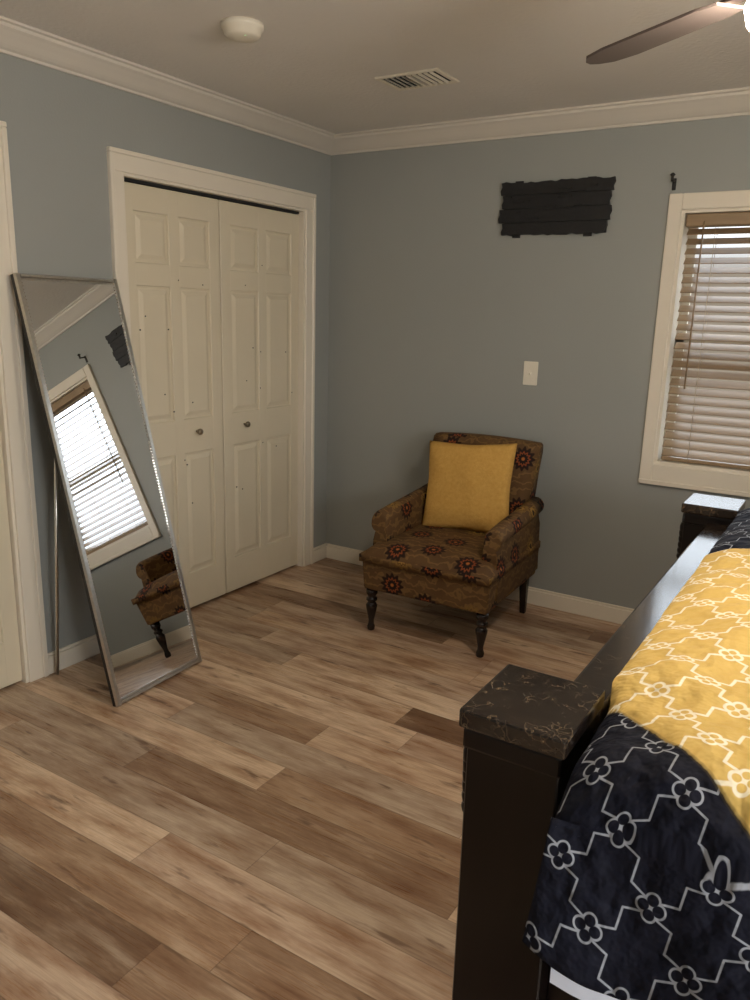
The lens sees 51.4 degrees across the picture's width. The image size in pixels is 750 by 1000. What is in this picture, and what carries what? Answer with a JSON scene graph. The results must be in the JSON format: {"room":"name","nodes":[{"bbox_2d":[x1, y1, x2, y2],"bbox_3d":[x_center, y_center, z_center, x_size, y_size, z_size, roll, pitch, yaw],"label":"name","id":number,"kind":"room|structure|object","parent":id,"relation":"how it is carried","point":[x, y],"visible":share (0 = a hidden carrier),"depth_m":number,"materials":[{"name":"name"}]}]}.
{"room":"bedroom","nodes":[
{"label":"bedroom","id":0,"kind":"room"},
{"bbox_2d":[0,53,330,652],"bbox_3d":[-1.743,-0.360,2.527,0.200,2.440,5.500,10,16,31],"label":"wall","id":1,"kind":"structure","parent":0,"point":[60,127],"depth_m":3.14,"materials":[{"name":"grey paint"}]},
{"bbox_2d":[0,426,21,688],"bbox_3d":[-1.621,-0.171,2.621,0.076,2.015,0.787,10,16,31],"label":"door","id":2,"kind":"structure","parent":1,"relation":"in","point":[10,658],"depth_m":3.07,"materials":[{"name":"beige paint"}]},
{"bbox_2d":[0,121,48,682],"bbox_3d":[-1.647,-0.220,2.627,0.140,2.126,0.984,10,16,31],"label":"trim","id":3,"kind":"structure","parent":1,"relation":"attached to","point":[14,411],"depth_m":2.99,"materials":[{"name":"white paint"}]},
{"bbox_2d":[124,182,225,607],"bbox_3d":[-0.931,-0.412,3.717,0.068,2.000,0.592,10,16,31],"label":"closet door","id":4,"kind":"structure","parent":1,"relation":"in","point":[173,236],"depth_m":3.70,"materials":[{"name":"beige paint"}]},
{"bbox_2d":[48,543,326,674],"bbox_3d":[-1.683,0.796,2.748,0.014,0.092,5.200,10,16,31],"label":"baseboard","id":5,"kind":"structure","parent":1,"relation":"attached to","point":[76,652],"depth_m":3.37,"materials":[{"name":"white paint"}]},
{"bbox_2d":[106,146,315,566],"bbox_3d":[-0.778,-0.524,3.981,0.140,2.126,1.399,10,16,31],"label":"trim","id":6,"kind":"structure","parent":1,"relation":"attached to","point":[121,163],"depth_m":4.09,"materials":[{"name":"white paint"}]},
{"bbox_2d":[124,177,298,213],"bbox_3d":[-0.756,-1.455,3.752,0.040,0.012,1.226,10,16,31],"label":"closet track","id":7,"kind":"object","parent":1,"relation":"attached to","point":[130,180],"visible":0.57,"depth_m":3.66,"materials":[{"name":"black metal"}]},
{"bbox_2d":[218,200,298,592],"bbox_3d":[-0.605,-0.526,4.226,0.068,2.000,0.622,10,16,31],"label":"closet door","id":8,"kind":"structure","parent":7,"relation":"hanging from","point":[258,247],"depth_m":4.19,"materials":[{"name":"beige paint"}]},
{"bbox_2d":[0,557,621,999],"bbox_3d":[0.299,1.233,1.574,5.100,0.100,5.500,10,16,31],"label":"floor","id":9,"kind":"structure","parent":0,"point":[279,815],"depth_m":2.44,"materials":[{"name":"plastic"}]},
{"bbox_2d":[10,273,201,706],"bbox_3d":[-1.038,-0.057,3.115,0.432,1.611,0.482,9,15,28],"label":"floor mirror","id":10,"kind":"object","parent":9,"relation":"on","point":[76,333],"visible":1,"depth_m":3.08,"materials":[{"name":"silver metal"}]},
{"bbox_2d":[359,432,543,657],"bbox_3d":[0.402,0.171,3.846,0.668,0.902,0.772,9,15,28],"label":"accent chair","id":11,"kind":"object","parent":9,"relation":"on","point":[463,569],"visible":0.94,"depth_m":3.67,"materials":[{"name":"fabric"}]},
{"bbox_2d":[422,440,516,532],"bbox_3d":[0.467,-0.065,3.923,0.506,0.474,0.200,9,15,28],"label":"throw pillow","id":12,"kind":"object","parent":11,"relation":"on","point":[468,488],"visible":0.97,"depth_m":3.86,"materials":[{"name":"yellow fabric"}]},
{"bbox_2d":[452,493,745,999],"bbox_3d":[1.703,0.471,1.502,2.471,1.490,2.015,10,16,31],"label":"frame","id":13,"kind":"object","parent":9,"relation":"on","point":[526,731],"visible":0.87,"depth_m":1.32,"materials":[{"name":"brown wood"}]},
{"bbox_2d":[550,967,618,999],"bbox_3d":[1.648,0.660,1.491,2.038,0.475,1.892,10,16,31],"label":"mattress","id":14,"kind":"object","parent":13,"relation":"on","point":[557,979],"visible":0.05,"depth_m":1.23,"materials":[{"name":"white fabric"}]},
{"bbox_2d":[522,508,749,999],"bbox_3d":[1.433,0.460,1.566,1.607,0.409,2.129,10,16,31],"label":"comforter","id":15,"kind":"object","parent":14,"relation":"on","point":[642,891],"visible":1,"depth_m":1.11,"materials":[{"name":"black fabric"}]},
{"bbox_2d":[0,0,749,133],"bbox_3d":[0.366,-1.234,0.977,5.100,0.100,5.500,10,16,31],"label":"ceiling","id":16,"kind":"structure","parent":0,"point":[316,63],"depth_m":2.84,"materials":[{"name":"paint"}]},
{"bbox_2d":[221,16,263,42],"bbox_3d":[-0.448,-1.582,2.631,0.144,0.046,0.144,10,16,31],"label":"smoke detector","id":17,"kind":"object","parent":16,"relation":"attached to","point":[241,29],"visible":1,"depth_m":2.59,"materials":[{"name":"white plastic"}]},
{"bbox_2d":[374,68,458,90],"bbox_3d":[0.172,-1.717,3.188,0.290,0.012,0.200,10,16,31],"label":"ceiling vent","id":18,"kind":"object","parent":16,"relation":"attached to","point":[433,76],"depth_m":3.18,"materials":[{"name":"white metal"}]},
{"bbox_2d":[586,0,749,63],"bbox_3d":[0.851,-1.066,1.417,1.122,0.409,1.159,10,16,31],"label":"ceiling fan","id":19,"kind":"object","parent":16,"relation":"hanging from","point":[681,25],"depth_m":1.75,"materials":[{"name":"brown wood"}]},
{"bbox_2d":[326,115,749,608],"bbox_3d":[1.837,-0.482,3.436,4.900,2.440,0.150,10,16,31],"label":"wall","id":20,"kind":"structure","parent":0,"point":[436,315],"depth_m":3.99,"materials":[{"name":"grey paint"}]},
{"bbox_2d":[0,15,749,154],"bbox_3d":[0.385,-1.139,0.986,4.750,0.088,5.200,10,16,31],"label":"trim","id":21,"kind":"structure","parent":20,"relation":"attached to","point":[19,40],"depth_m":3.47,"materials":[{"name":"paint"}]},
{"bbox_2d":[326,543,633,623],"bbox_3d":[1.699,0.663,3.683,4.722,0.092,0.014,10,16,31],"label":"baseboard","id":22,"kind":"structure","parent":20,"relation":"attached to","point":[617,614],"depth_m":4.11,"materials":[{"name":"white paint"}]},
{"bbox_2d":[523,361,538,385],"bbox_3d":[0.789,-0.645,3.969,0.077,0.120,0.021,10,16,31],"label":"cable wall plate","id":23,"kind":"object","parent":20,"relation":"attached to","point":[530,373],"visible":1,"depth_m":3.97,"materials":[{"name":"white plastic"}]},
{"bbox_2d":[498,176,615,237],"bbox_3d":[0.862,-1.405,3.747,0.568,0.265,0.028,10,16,31],"label":"wall sign","id":24,"kind":"object","parent":20,"relation":"attached to","point":[581,205],"visible":1,"depth_m":3.73,"materials":[{"name":"black wood"}]},
{"bbox_2d":[670,173,676,189],"bbox_3d":[1.315,-1.405,3.436,0.024,0.066,0.062,10,16,31],"label":"curtain rod bracket","id":25,"kind":"object","parent":20,"relation":"attached to","point":[673,179],"visible":1,"depth_m":3.45,"materials":[{"name":"black metal"}]},
{"bbox_2d":[638,190,749,496],"bbox_3d":[1.755,-0.664,3.426,1.000,1.314,0.166,10,16,31],"label":"window","id":26,"kind":"structure","parent":20,"relation":"in","point":[654,470],"depth_m":3.59,"materials":[{"name":"white paint"}]},
{"bbox_2d":[661,212,749,469],"bbox_3d":[1.747,-0.676,3.409,0.846,1.114,0.068,10,16,31],"label":"window blinds","id":27,"kind":"object","parent":26,"relation":"attached to","point":[730,219],"visible":1,"depth_m":3.54,"materials":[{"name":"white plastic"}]}
]}

